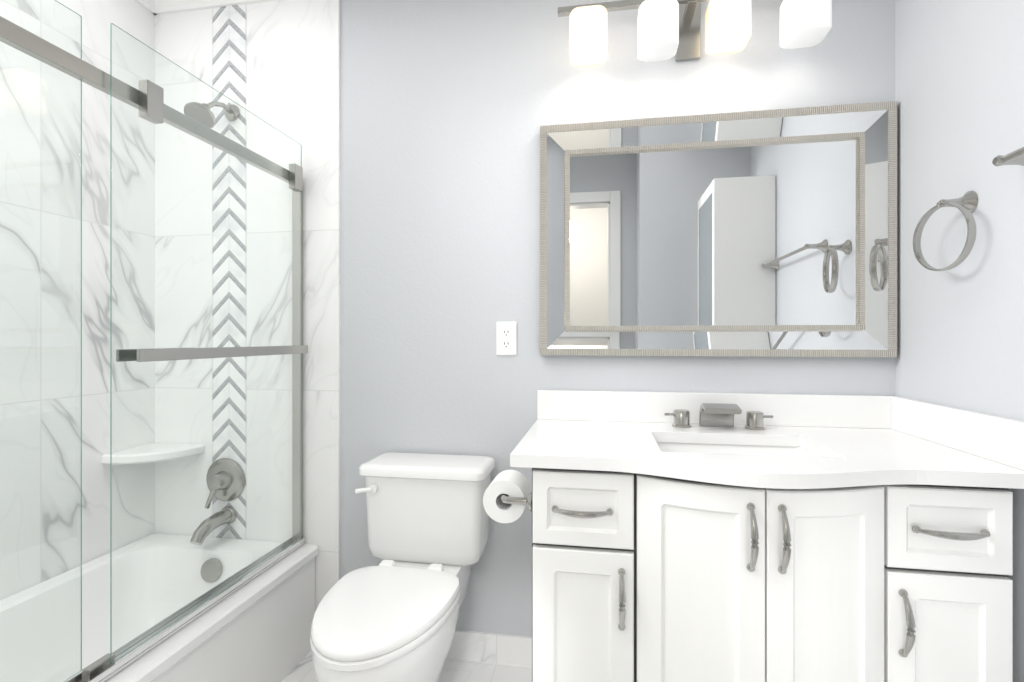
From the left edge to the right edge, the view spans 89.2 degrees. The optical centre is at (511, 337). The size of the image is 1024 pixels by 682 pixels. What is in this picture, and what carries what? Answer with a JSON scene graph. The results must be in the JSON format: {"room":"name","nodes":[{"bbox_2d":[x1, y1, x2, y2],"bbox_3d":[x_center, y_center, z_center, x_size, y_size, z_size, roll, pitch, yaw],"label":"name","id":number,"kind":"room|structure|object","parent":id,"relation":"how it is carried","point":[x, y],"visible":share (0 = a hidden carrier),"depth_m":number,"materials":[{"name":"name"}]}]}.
{"room":"bathroom","nodes":[
{"label":"bathroom","id":0,"kind":"room"},
{"bbox_2d":[141,0,275,14],"bbox_3d":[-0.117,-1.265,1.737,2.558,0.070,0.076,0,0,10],"label":"ceiling","id":1,"kind":"structure","parent":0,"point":[157,7],"depth_m":1.93,"materials":[{"name":"white paint"}]},
{"bbox_2d":[282,651,531,681],"bbox_3d":[-0.408,1.130,0.050,2.758,0.060,3.700,0,0,10],"label":"floor","id":2,"kind":"structure","parent":0,"point":[456,670],"depth_m":1.71,"materials":[{"name":"tile"}]},
{"bbox_2d":[0,533,318,681],"bbox_3d":[-1.155,0.920,1.163,0.681,0.360,1.534,0,0,10],"label":"bathtub","id":3,"kind":"object","parent":2,"relation":"on","point":[257,629],"visible":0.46,"depth_m":1.61,"materials":[{"name":"white ceramic"}]},
{"bbox_2d":[0,0,307,681],"bbox_3d":[-0.885,0.025,1.117,0.082,1.429,1.532,0,0,10],"label":"shower door","id":4,"kind":"structure","parent":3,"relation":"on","point":[146,99],"depth_m":1.28,"materials":[{"name":"clear glass"}]},
{"bbox_2d":[310,452,494,681],"bbox_3d":[-0.310,0.748,1.448,0.406,0.704,0.688,0,0,10],"label":"toilet","id":5,"kind":"object","parent":2,"relation":"on","point":[392,616],"visible":1,"depth_m":1.47,"materials":[{"name":"white ceramic"}]},
{"bbox_2d":[483,390,1023,681],"bbox_3d":[0.524,0.636,1.344,1.157,0.927,0.628,0,0,10],"label":"bathroom vanity","id":6,"kind":"object","parent":2,"relation":"on","point":[713,537],"visible":1,"depth_m":1.11,"materials":[{"name":"white wood"}]},
{"bbox_2d":[664,403,773,429],"bbox_3d":[0.617,0.232,1.543,0.310,0.075,0.102,0,0,10],"label":"faucet","id":7,"kind":"object","parent":6,"relation":"on","point":[712,416],"depth_m":1.56,"materials":[{"name":"silver metal"}]},
{"bbox_2d":[340,0,894,636],"bbox_3d":[-0.102,-0.100,1.824,2.758,2.400,0.100,0,0,10],"label":"wall","id":8,"kind":"structure","parent":0,"point":[448,108],"depth_m":1.77,"materials":[{"name":"grey paint"}]},
{"bbox_2d":[135,0,154,4],"bbox_3d":[-1.471,-1.265,1.190,0.076,0.070,1.485,0,0,10],"label":"crown molding","id":9,"kind":"structure","parent":8,"relation":"attached to","point":[142,2],"depth_m":1.92,"materials":[{"name":"white"}]},
{"bbox_2d":[155,0,339,611],"bbox_3d":[-0.995,-0.066,1.921,0.766,2.332,0.012,0,0,10],"label":"tile","id":10,"kind":"structure","parent":8,"relation":"attached to","point":[293,69],"depth_m":1.90,"materials":[{"name":"stone"}]},
{"bbox_2d":[101,442,204,464],"bbox_3d":[-1.273,0.415,1.853,0.215,0.034,0.215,0,0,10],"label":"corner shelf","id":11,"kind":"object","parent":10,"relation":"attached to","point":[105,458],"visible":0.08,"depth_m":1.82,"materials":[{"name":"white stone"}]},
{"bbox_2d":[212,4,245,539],"bbox_3d":[-1.048,-0.231,1.924,0.140,2.002,0.002,0,0,10],"label":"chevron","id":12,"kind":"object","parent":10,"relation":"attached to","point":[228,51],"visible":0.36,"depth_m":1.92,"materials":[{"name":"white tile"}]},
{"bbox_2d":[184,101,239,127],"bbox_3d":[-1.050,-0.792,1.820,0.098,0.139,0.203,0,0,10],"label":"shower head","id":13,"kind":"object","parent":12,"relation":"attached to","point":[204,114],"depth_m":1.77},
{"bbox_2d":[190,506,236,544],"bbox_3d":[-1.065,0.667,1.838,0.066,0.090,0.173,0,0,10],"label":"tub spout","id":14,"kind":"object","parent":12,"relation":"attached to","point":[215,524],"depth_m":1.82,"materials":[{"name":"silver metal"}]},
{"bbox_2d":[205,458,245,508],"bbox_3d":[-1.065,0.530,1.893,0.160,0.170,0.064,0,0,10],"label":"shower valve","id":15,"kind":"object","parent":12,"relation":"attached to","point":[215,478],"depth_m":1.91,"materials":[{"name":"silver metal"}]},
{"bbox_2d":[446,630,531,666],"bbox_3d":[-0.243,1.052,1.793,0.758,0.095,0.010,0,0,10],"label":"baseboard","id":16,"kind":"structure","parent":8,"relation":"attached to","point":[492,648],"depth_m":1.76,"materials":[{"name":"tile"}]},
{"bbox_2d":[496,322,516,354],"bbox_3d":[-0.019,0.002,1.754,0.070,0.114,0.008,0,0,10],"label":"electrical outlet plate","id":17,"kind":"object","parent":8,"relation":"attached to","point":[506,338],"visible":1,"depth_m":1.75,"materials":[{"name":"white plastic"}]},
{"bbox_2d":[558,0,831,66],"bbox_3d":[0.546,-0.987,1.578,0.810,0.237,0.162,0,0,10],"label":"sconce","id":18,"kind":"object","parent":8,"relation":"attached to","point":[667,29],"visible":1,"depth_m":1.53,"materials":[{"name":"white glass"}]},
{"bbox_2d":[540,101,896,356],"bbox_3d":[0.615,-0.320,1.632,1.057,0.754,0.030,0,0,10],"label":"mirror","id":19,"kind":"object","parent":8,"relation":"attached to","point":[767,233],"visible":0.98,"depth_m":1.63,"materials":[{"name":"silver mirror"}]},
{"bbox_2d":[895,0,1023,681],"bbox_3d":[1.057,-0.100,0.728,0.100,2.400,1.665,0,0,10],"label":"wall","id":20,"kind":"structure","parent":0,"point":[959,81],"depth_m":1.26,"materials":[{"name":"grey paint"}]},
{"bbox_2d":[913,191,977,270],"bbox_3d":[1.053,-0.256,1.247,0.083,0.190,0.160,0,0,10],"label":"towel ring","id":21,"kind":"object","parent":20,"relation":"attached to","point":[965,204],"visible":1,"depth_m":1.23,"materials":[{"name":"silver metal"}]},
{"bbox_2d":[992,147,1023,165],"bbox_3d":[0.977,-0.362,0.780,0.074,0.052,0.612,0,0,10],"label":"towel bar","id":22,"kind":"object","parent":20,"relation":"attached to","point":[1015,157],"visible":1,"depth_m":1.05,"materials":[{"name":"silver metal"}]},
{"bbox_3d":[-1.590,-0.100,1.016,0.100,2.400,2.000,0,0,10],"label":"wall","id":23,"kind":"structure","parent":0,"visible":0},
{"bbox_2d":[0,0,154,599],"bbox_3d":[-1.499,-0.066,1.215,0.012,2.332,1.552,0,0,10],"label":"tile","id":24,"kind":"structure","parent":23,"relation":"attached to","point":[135,19],"depth_m":1.67,"materials":[{"name":"stone"}]}
]}

